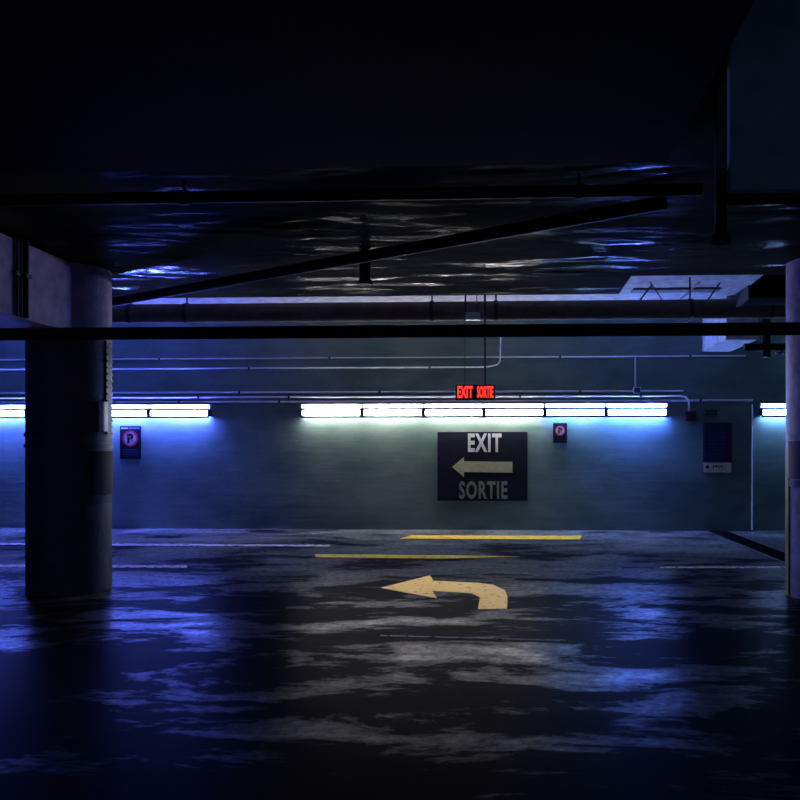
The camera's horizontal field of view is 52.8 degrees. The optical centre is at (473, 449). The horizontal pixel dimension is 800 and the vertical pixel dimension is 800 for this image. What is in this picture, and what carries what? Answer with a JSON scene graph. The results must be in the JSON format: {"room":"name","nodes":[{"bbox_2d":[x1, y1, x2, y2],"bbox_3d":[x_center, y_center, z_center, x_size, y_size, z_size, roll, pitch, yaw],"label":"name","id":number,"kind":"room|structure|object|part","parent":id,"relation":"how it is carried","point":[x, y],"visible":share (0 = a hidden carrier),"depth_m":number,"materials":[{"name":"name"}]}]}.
{"room":"parking garage","nodes":[
{"label":"parking garage","id":0,"kind":"room"},
{"bbox_2d":[0,233,71,327],"bbox_3d":[-5.176,-1.680,2.388,0.900,0.760,13.280,0,0,3],"label":"concrete beam","id":1,"kind":"structure","parent":0,"point":[50,285],"depth_m":8.21,"materials":[{"name":"grey concrete"}]},
{"bbox_2d":[13,238,20,315],"bbox_3d":[-4.451,-1.683,7.792,0.035,0.755,0.068,0,0,3],"label":"conduit","id":2,"kind":"object","parent":1,"relation":"attached to","point":[16,272],"visible":1,"depth_m":7.78,"materials":[{"name":"metal"}]},
{"bbox_2d":[20,241,31,318],"bbox_3d":[-4.431,-1.683,7.913,0.063,0.755,0.096,0,0,3],"label":"conduit","id":3,"kind":"object","parent":1,"relation":"attached to","point":[25,275],"visible":1,"depth_m":7.89,"materials":[{"name":"metal"}]},
{"bbox_2d":[25,262,111,596],"bbox_3d":[-4.642,-0.230,9.181,0.890,3.660,0.890,0,0,3],"label":"concrete column","id":4,"kind":"structure","parent":0,"point":[68,538],"depth_m":8.80,"materials":[{"name":"grey concrete"}]},
{"bbox_2d":[24,444,112,447],"bbox_3d":[-4.642,-0.046,9.181,0.920,0.044,0.920,0,0,3],"label":"strap","id":5,"kind":"object","parent":4,"relation":"attached to","point":[25,445],"visible":0.9,"depth_m":8.79,"materials":[{"name":"black metal"}]},
{"bbox_2d":[24,432,112,436],"bbox_3d":[-4.642,-0.172,9.181,0.920,0.044,0.920,0,0,3],"label":"strap","id":6,"kind":"object","parent":4,"relation":"attached to","point":[25,433],"visible":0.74,"depth_m":8.78,"materials":[{"name":"black metal"}]},
{"bbox_2d":[91,451,112,503],"bbox_3d":[-4.208,0.307,9.079,0.051,0.591,0.345,0,0,13],"label":"notice board","id":7,"kind":"object","parent":4,"relation":"attached to","point":[101,461],"visible":1,"depth_m":9.02,"materials":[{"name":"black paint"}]},
{"bbox_2d":[99,401,107,431],"bbox_3d":[-4.190,-0.378,9.043,0.065,0.343,0.108,0,0,3],"label":"junction box","id":8,"kind":"object","parent":4,"relation":"attached to","point":[103,405],"visible":1,"depth_m":9.00,"materials":[{"name":"white metal"}]},
{"bbox_2d":[105,341,112,436],"bbox_3d":[-4.185,-0.694,9.159,0.045,1.091,0.120,0,0,3],"label":"ladder","id":9,"kind":"object","parent":4,"relation":"attached to","point":[108,348],"visible":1,"depth_m":9.15,"materials":[{"name":"metal"}]},
{"bbox_2d":[0,318,785,530],"bbox_3d":[-0.725,-0.550,16.353,25.000,4.300,0.600,0,0,3],"label":"wall","id":10,"kind":"structure","parent":0,"point":[243,465],"depth_m":16.08,"materials":[{"name":"paint"}]},
{"bbox_2d":[0,405,24,418],"bbox_3d":[-9.781,-0.780,16.399,1.291,0.279,0.163,0,0,3],"label":"lamp","id":11,"kind":"object","parent":10,"relation":"attached to","point":[5,410],"visible":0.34,"depth_m":16.34,"materials":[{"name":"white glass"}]},
{"bbox_3d":[-9.785,-0.659,16.325,1.291,0.036,0.015,0,0,3],"label":"guard rail","id":12,"kind":"part","parent":11,"relation":"part of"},
{"bbox_3d":[-9.785,-0.821,16.325,1.291,0.036,0.015,0,0,3],"label":"guard rail","id":13,"kind":"part","parent":11,"relation":"part of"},
{"bbox_2d":[120,426,140,465],"bbox_3d":[-7.002,-0.084,16.321,0.439,0.815,0.059,0,0,3],"label":"no parking sign","id":14,"kind":"object","parent":10,"relation":"attached to","point":[130,436],"visible":1,"depth_m":16.30,"materials":[{"name":"metal"}]},
{"bbox_3d":[-7.002,0.259,16.315,0.419,0.130,0.008,0,0,3],"label":"plate","id":15,"kind":"part","parent":14,"relation":"part of","materials":[{"name":"metal"}]},
{"bbox_2d":[112,405,150,417],"bbox_3d":[-7.224,-0.780,16.278,1.272,0.279,0.163,0,0,3],"label":"lamp","id":16,"kind":"object","parent":10,"relation":"attached to","point":[115,407],"visible":0.49,"depth_m":16.23,"materials":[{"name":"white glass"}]},
{"bbox_3d":[-7.228,-0.659,16.204,1.272,0.036,0.015,0,0,3],"label":"guard rail","id":17,"kind":"part","parent":16,"relation":"part of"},
{"bbox_3d":[-7.228,-0.821,16.204,1.272,0.036,0.015,0,0,3],"label":"guard rail","id":18,"kind":"part","parent":16,"relation":"part of","materials":[{"name":"white metal"}]},
{"bbox_2d":[148,404,210,417],"bbox_3d":[-5.960,-0.780,16.218,1.252,0.279,0.163,0,0,3],"label":"lamp","id":19,"kind":"object","parent":10,"relation":"attached to","point":[152,414],"visible":1,"depth_m":16.17,"materials":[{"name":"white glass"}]},
{"bbox_3d":[-5.963,-0.659,16.144,1.252,0.036,0.015,0,0,3],"label":"guard rail","id":20,"kind":"part","parent":19,"relation":"part of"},
{"bbox_3d":[-5.963,-0.821,16.144,1.252,0.036,0.015,0,0,3],"label":"guard rail","id":21,"kind":"part","parent":19,"relation":"part of","materials":[{"name":"white metal"}]},
{"bbox_2d":[0,337,500,369],"bbox_3d":[-6.537,-2.009,16.288,14.194,0.764,0.079,0,0,3],"label":"conduit","id":22,"kind":"object","parent":10,"relation":"attached to","point":[429,367],"visible":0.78,"depth_m":16.11,"materials":[{"name":"metal"}]},
{"bbox_2d":[300,404,361,417],"bbox_3d":[-2.862,-0.780,16.070,1.240,0.279,0.163,0,0,3],"label":"lamp","id":23,"kind":"object","parent":10,"relation":"attached to","point":[307,409],"visible":0.94,"depth_m":16.03,"materials":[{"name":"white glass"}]},
{"bbox_3d":[-2.866,-0.659,15.996,1.240,0.036,0.015,0,0,3],"label":"guard rail","id":24,"kind":"part","parent":23,"relation":"part of","materials":[{"name":"white metal"}]},
{"bbox_3d":[-2.866,-0.821,15.996,1.240,0.036,0.015,0,0,3],"label":"guard rail","id":25,"kind":"part","parent":23,"relation":"part of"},
{"bbox_2d":[0,390,683,393],"bbox_3d":[-4.747,-1.165,16.215,17.777,0.060,0.056,0,0,3],"label":"conduit","id":26,"kind":"object","parent":10,"relation":"attached to","point":[379,391],"visible":0.85,"depth_m":16.08,"materials":[{"name":"metal"}]},
{"bbox_2d":[0,394,689,410],"bbox_3d":[-4.690,-0.926,16.190,17.893,0.339,0.099,0,0,3],"label":"conduit","id":27,"kind":"object","parent":10,"relation":"attached to","point":[640,395],"visible":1,"depth_m":16.01,"materials":[{"name":"metal"}]},
{"bbox_2d":[0,355,745,360],"bbox_3d":[-4.143,-1.853,16.190,18.985,0.052,0.047,0,0,3],"label":"conduit","id":28,"kind":"object","parent":10,"relation":"attached to","point":[559,356],"visible":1,"depth_m":16.04,"materials":[{"name":"metal"}]},
{"bbox_2d":[0,399,752,403],"bbox_3d":[-4.075,-0.976,16.182,19.121,0.064,0.058,0,0,3],"label":"conduit","id":29,"kind":"object","parent":10,"relation":"attached to","point":[691,400],"visible":1,"depth_m":16.01,"materials":[{"name":"metal"}]},
{"bbox_2d":[362,404,422,417],"bbox_3d":[-1.625,-0.780,16.012,1.230,0.279,0.163,0,0,3],"label":"lamp","id":30,"kind":"object","parent":10,"relation":"attached to","point":[368,409],"visible":0.96,"depth_m":15.97,"materials":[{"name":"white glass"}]},
{"bbox_3d":[-1.628,-0.659,15.938,1.230,0.036,0.015,0,0,3],"label":"guard rail","id":31,"kind":"part","parent":30,"relation":"part of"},
{"bbox_3d":[-1.628,-0.821,15.938,1.230,0.036,0.015,0,0,3],"label":"guard rail","id":32,"kind":"part","parent":30,"relation":"part of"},
{"bbox_2d":[423,404,483,417],"bbox_3d":[-0.406,-0.780,15.954,1.202,0.279,0.163,0,0,3],"label":"lamp","id":33,"kind":"object","parent":10,"relation":"attached to","point":[429,409],"visible":1,"depth_m":15.91,"materials":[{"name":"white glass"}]},
{"bbox_3d":[-0.409,-0.659,15.880,1.202,0.036,0.015,0,0,3],"label":"guard rail","id":34,"kind":"part","parent":33,"relation":"part of","materials":[{"name":"white metal"}]},
{"bbox_3d":[-0.409,-0.821,15.880,1.202,0.036,0.015,0,0,3],"label":"guard rail","id":35,"kind":"part","parent":33,"relation":"part of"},
{"bbox_2d":[437,432,527,500],"bbox_3d":[0.167,0.328,16.002,1.802,1.379,0.017,0,0,3],"label":"exit sign","id":36,"kind":"object","parent":10,"relation":"attached to","point":[471,466],"visible":1,"depth_m":16.00,"materials":[{"name":"black metal"}]},
{"bbox_2d":[484,404,544,417],"bbox_3d":[0.799,-0.780,15.896,1.203,0.279,0.163,0,0,3],"label":"lamp","id":37,"kind":"object","parent":10,"relation":"attached to","point":[486,406],"visible":1,"depth_m":15.86,"materials":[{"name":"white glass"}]},
{"bbox_3d":[0.795,-0.659,15.823,1.203,0.036,0.015,0,0,3],"label":"guard rail","id":38,"kind":"part","parent":37,"relation":"part of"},
{"bbox_3d":[0.795,-0.821,15.823,1.203,0.036,0.015,0,0,3],"label":"guard rail","id":39,"kind":"part","parent":37,"relation":"part of","materials":[{"name":"white metal"}]},
{"bbox_2d":[553,423,566,448],"bbox_3d":[1.712,-0.279,15.907,0.278,0.519,0.059,0,0,3],"label":"no parking sign","id":40,"kind":"object","parent":10,"relation":"attached to","point":[559,429],"visible":1,"depth_m":15.89,"materials":[{"name":"metal"}]},
{"bbox_3d":[1.711,-0.074,15.901,0.258,0.110,0.008,0,0,3],"label":"plate","id":41,"kind":"part","parent":40,"relation":"part of","materials":[{"name":"metal"}]},
{"bbox_2d":[545,403,605,417],"bbox_3d":[2.005,-0.780,15.839,1.204,0.279,0.163,0,0,3],"label":"lamp","id":42,"kind":"object","parent":10,"relation":"attached to","point":[570,405],"visible":1,"depth_m":15.80,"materials":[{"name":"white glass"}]},
{"bbox_3d":[2.002,-0.659,15.765,1.204,0.036,0.015,0,0,3],"label":"guard rail","id":43,"kind":"part","parent":42,"relation":"part of","materials":[{"name":"white metal"}]},
{"bbox_3d":[2.002,-0.821,15.765,1.204,0.036,0.015,0,0,3],"label":"guard rail","id":44,"kind":"part","parent":42,"relation":"part of","materials":[{"name":"white metal"}]},
{"bbox_2d":[633,387,640,393],"bbox_3d":[3.220,-1.180,15.818,0.140,0.120,0.095,0,0,3],"label":"junction box","id":45,"kind":"object","parent":10,"relation":"attached to","point":[636,390],"visible":1,"depth_m":15.77,"materials":[{"name":"metal"}]},
{"bbox_2d":[606,403,668,416],"bbox_3d":[3.213,-0.780,15.782,1.205,0.279,0.163,0,0,3],"label":"lamp","id":46,"kind":"object","parent":10,"relation":"attached to","point":[642,413],"visible":1,"depth_m":15.74,"materials":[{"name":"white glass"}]},
{"bbox_3d":[3.209,-0.659,15.708,1.205,0.036,0.015,0,0,3],"label":"guard rail","id":47,"kind":"part","parent":46,"relation":"part of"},
{"bbox_3d":[3.209,-0.821,15.708,1.205,0.036,0.015,0,0,3],"label":"guard rail","id":48,"kind":"part","parent":46,"relation":"part of","materials":[{"name":"white metal"}]},
{"bbox_2d":[685,411,695,420],"bbox_3d":[4.267,-0.672,15.758,0.200,0.180,0.115,0,0,3],"label":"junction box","id":49,"kind":"object","parent":10,"relation":"attached to","point":[689,415],"visible":1,"depth_m":15.71,"materials":[{"name":"black metal"}]},
{"bbox_2d":[688,413,693,418],"bbox_3d":[4.265,-0.672,15.708,0.120,0.118,0.015,0,0,3],"label":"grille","id":50,"kind":"object","parent":49,"relation":"attached to","point":[690,415],"depth_m":15.70,"materials":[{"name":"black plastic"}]},
{"bbox_2d":[703,422,731,472],"bbox_3d":[4.795,-0.045,15.771,0.565,0.997,0.038,0,0,3],"label":"board","id":51,"kind":"object","parent":10,"relation":"attached to","point":[717,436],"visible":1,"depth_m":15.75,"materials":[{"name":"metal"}]},
{"bbox_3d":[4.795,-0.145,15.757,0.495,0.757,0.006,0,0,3],"label":"dark panel","id":52,"kind":"part","parent":51,"relation":"part of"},
{"bbox_2d":[750,404,753,530],"bbox_3d":[5.471,0.352,15.733,0.054,2.495,0.050,0,0,3],"label":"conduit","id":53,"kind":"object","parent":10,"relation":"attached to","point":[751,404],"visible":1,"depth_m":15.73,"materials":[{"name":"metal"}]},
{"bbox_2d":[760,403,785,416],"bbox_3d":[6.258,-0.780,15.797,1.186,0.279,0.163,0,0,3],"label":"lamp","id":54,"kind":"object","parent":10,"relation":"attached to","point":[762,405],"visible":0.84,"depth_m":15.78,"materials":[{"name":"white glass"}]},
{"bbox_3d":[6.254,-0.821,15.723,1.186,0.036,0.015,0,0,3],"label":"guard rail","id":55,"kind":"part","parent":54,"relation":"part of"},
{"bbox_2d":[0,528,799,799],"bbox_3d":[-1.223,1.700,5.865,25.000,0.200,21.600,0,0,3],"label":"floor","id":56,"kind":"structure","parent":0,"point":[237,672],"depth_m":5.75,"materials":[{"name":"concrete"}]},
{"bbox_2d":[0,565,186,567],"bbox_3d":[-5.677,1.598,11.008,3.564,0.004,0.225,0,0,2],"label":"painted line","id":57,"kind":"object","parent":56,"relation":"on","point":[113,566],"visible":0.56,"depth_m":10.96,"materials":[{"name":"paint"}]},
{"bbox_2d":[0,543,329,546],"bbox_3d":[-5.797,1.598,13.505,6.840,0.004,0.256,0,0,3],"label":"painted line","id":58,"kind":"object","parent":56,"relation":"on","point":[0,543],"visible":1,"depth_m":13.40,"materials":[{"name":"paint"}]},
{"bbox_2d":[315,554,517,558],"bbox_3d":[-0.881,1.598,11.991,3.138,0.004,0.415,0,0,3],"label":"painted line","id":59,"kind":"object","parent":56,"relation":"on","point":[316,555],"visible":1,"depth_m":11.99,"materials":[{"name":"yellow paint"}]},
{"bbox_2d":[382,575,506,608],"bbox_3d":[-0.162,1.598,9.082,1.109,0.004,2.197,0,0,-42],"label":"painted turn arrow","id":60,"kind":"object","parent":56,"relation":"on","point":[491,596],"visible":1,"depth_m":9.15,"materials":[{"name":"paint"}]},
{"bbox_2d":[380,635,564,640],"bbox_3d":[-0.022,1.599,6.809,1.584,0.002,0.035,0,0,7],"label":"painted line","id":61,"kind":"object","parent":56,"relation":"on","point":[380,635],"visible":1,"depth_m":6.82,"materials":[{"name":"paint"}]},
{"bbox_2d":[400,535,581,539],"bbox_3d":[0.339,1.598,14.679,3.324,0.004,0.638,0,0,3],"label":"painted line","id":62,"kind":"object","parent":56,"relation":"on","point":[411,536],"visible":1,"depth_m":14.59,"materials":[{"name":"yellow paint"}]},
{"bbox_2d":[660,566,784,567],"bbox_3d":[3.404,1.599,10.894,1.766,0.003,0.138,0,0,-2],"label":"painted line","id":63,"kind":"object","parent":56,"relation":"on","point":[731,566],"visible":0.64,"depth_m":10.87,"materials":[{"name":"paint"}]},
{"bbox_2d":[708,531,784,562],"bbox_3d":[4.445,1.597,8.293,0.400,0.007,14.990,0,0,3],"label":"channel","id":64,"kind":"object","parent":56,"relation":"on","point":[766,550],"visible":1,"depth_m":13.35,"materials":[{"name":"black metal"}]},
{"bbox_2d":[132,275,762,303],"bbox_3d":[-1.223,-2.800,5.865,25.400,0.200,21.600,0,0,3],"label":"ceiling","id":65,"kind":"structure","parent":0,"point":[730,285],"depth_m":14.16,"materials":[{"name":"grey concrete"}]},
{"bbox_2d":[0,71,799,297],"bbox_3d":[-1.089,-2.389,7.640,12.300,0.612,6.541,0,0,3],"label":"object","id":66,"kind":"structure","parent":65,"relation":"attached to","point":[144,247],"depth_m":7.69,"materials":[{"name":"grey concrete"}]},
{"bbox_2d":[0,173,702,205],"bbox_3d":[-2.512,-1.966,6.126,8.400,0.187,0.114,0,0,3],"label":"pipe","id":67,"kind":"object","parent":66,"relation":"hanging from","point":[579,190],"visible":1,"depth_m":6.02,"materials":[{"name":"black metal"}]},
{"bbox_2d":[358,249,371,285],"bbox_3d":[-1.143,-1.910,8.384,0.148,0.360,0.150,0,0,3],"label":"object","id":68,"kind":"object","parent":66,"relation":"hanging from","point":[364,268],"visible":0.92,"depth_m":8.33,"materials":[{"name":"black metal"}]},
{"bbox_2d":[112,196,667,306],"bbox_3d":[-1.708,-1.900,8.290,7.670,0.110,0.110,0,0,34],"label":"pipe","id":69,"kind":"object","parent":66,"relation":"hanging from","point":[652,204],"visible":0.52,"depth_m":7.40,"materials":[{"name":"black metal"}]},
{"bbox_2d":[0,322,799,340],"bbox_3d":[-1.133,-1.566,7.763,24.800,0.987,0.148,0,0,3],"label":"pipe","id":70,"kind":"object","parent":66,"relation":"hanging from","point":[745,328],"visible":1,"depth_m":7.69,"materials":[{"name":"black metal"}]},
{"bbox_2d":[712,102,730,245],"bbox_3d":[1.493,-1.700,4.835,0.107,0.901,0.110,0,0,3],"label":"pipe","id":71,"kind":"object","parent":66,"relation":"hanging from","point":[721,237],"visible":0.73,"depth_m":4.81,"materials":[{"name":"black metal"}]},
{"bbox_2d":[717,0,799,204],"bbox_3d":[2.454,-1.841,4.028,2.373,1.118,0.280,0,0,3],"label":"ceiling beam","id":72,"kind":"object","parent":66,"relation":"attached to","point":[758,76],"visible":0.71,"depth_m":3.94,"materials":[{"name":"grey concrete"}]},
{"bbox_2d":[112,277,785,323],"bbox_3d":[-0.900,-2.361,12.657,24.800,0.658,0.324,0,0,3],"label":"pipe","id":73,"kind":"object","parent":65,"relation":"hanging from","point":[496,310],"visible":0.8,"depth_m":12.53,"materials":[{"name":"grey metal"}]},
{"bbox_2d":[465,295,479,320],"bbox_3d":[-0.020,-2.346,12.295,0.228,0.698,0.160,0,0,3],"label":"junction box","id":74,"kind":"object","parent":65,"relation":"hanging from","point":[469,316],"visible":0.88,"depth_m":12.26,"materials":[{"name":"metal"}]},
{"bbox_2d":[455,295,495,399],"bbox_3d":[0.022,-1.722,12.009,0.600,1.947,0.087,0,0,3],"label":"exit sign","id":75,"kind":"object","parent":65,"relation":"hanging from","point":[462,392],"visible":0.93,"depth_m":11.98,"materials":[{"name":"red plastic"}]},
{"bbox_3d":[0.165,-1.835,12.006,0.030,1.720,0.030,0,0,-20],"label":"rod","id":76,"kind":"part","parent":75,"relation":"part of","materials":[{"name":"black metal"}]},
{"bbox_2d":[639,285,651,299],"bbox_3d":[2.788,-2.544,13.082,0.265,0.329,0.028,0,0,3],"label":"rod","id":77,"kind":"object","parent":65,"relation":"attached to","point":[647,290],"visible":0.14,"depth_m":13.07,"materials":[{"name":"metal"}]},
{"bbox_2d":[631,287,719,292],"bbox_3d":[3.377,-2.708,13.430,1.431,0.087,0.250,0,0,3],"label":"cable tray","id":78,"kind":"object","parent":65,"relation":"hanging from","point":[696,289],"visible":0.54,"depth_m":13.36,"materials":[{"name":"black metal"}]},
{"bbox_2d":[680,282,699,298],"bbox_3d":[3.430,-2.524,12.852,0.413,0.371,0.024,0,0,3],"label":"rod","id":79,"kind":"object","parent":65,"relation":"attached to","point":[698,282],"visible":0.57,"depth_m":12.84,"materials":[{"name":"metal"}]},
{"bbox_2d":[702,296,759,351],"bbox_3d":[4.739,-2.308,14.881,0.581,0.764,1.818,0,0,3],"label":"soffit box","id":80,"kind":"object","parent":65,"relation":"attached to","point":[709,343],"visible":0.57,"depth_m":14.54,"materials":[{"name":"white concrete"}]},
{"bbox_2d":[736,275,785,306],"bbox_3d":[4.889,-2.421,11.681,1.927,0.537,0.640,0,0,3],"label":"duct","id":81,"kind":"object","parent":65,"relation":"hanging from","point":[768,289],"visible":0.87,"depth_m":11.42,"materials":[{"name":"black metal"}]},
{"bbox_2d":[743,318,785,357],"bbox_3d":[4.866,-2.102,12.984,0.950,1.196,0.200,0,0,3],"label":"valve assembly","id":82,"kind":"object","parent":65,"relation":"hanging from","point":[765,346],"visible":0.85,"depth_m":12.94,"materials":[{"name":"black metal"}]},
{"bbox_2d":[786,258,799,598],"bbox_3d":[3.897,-0.230,8.775,0.890,3.660,0.890,0,0,3],"label":"concrete column","id":83,"kind":"structure","parent":0,"point":[792,267],"depth_m":8.67,"materials":[{"name":"grey concrete"}]},
{"bbox_2d":[785,447,789,594],"bbox_3d":[3.446,0.778,8.796,0.022,1.623,0.100,0,0,3],"label":"guard","id":84,"kind":"object","parent":83,"relation":"attached to","point":[787,488],"visible":1,"depth_m":8.77,"materials":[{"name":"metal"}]},
{"bbox_2d":[788,441,799,487],"bbox_3d":[3.525,0.155,8.558,0.061,0.499,0.419,0,0,-30],"label":"notice board","id":85,"kind":"object","parent":83,"relation":"attached to","point":[793,446],"visible":1,"depth_m":8.64,"materials":[{"name":"metal"}]}
]}

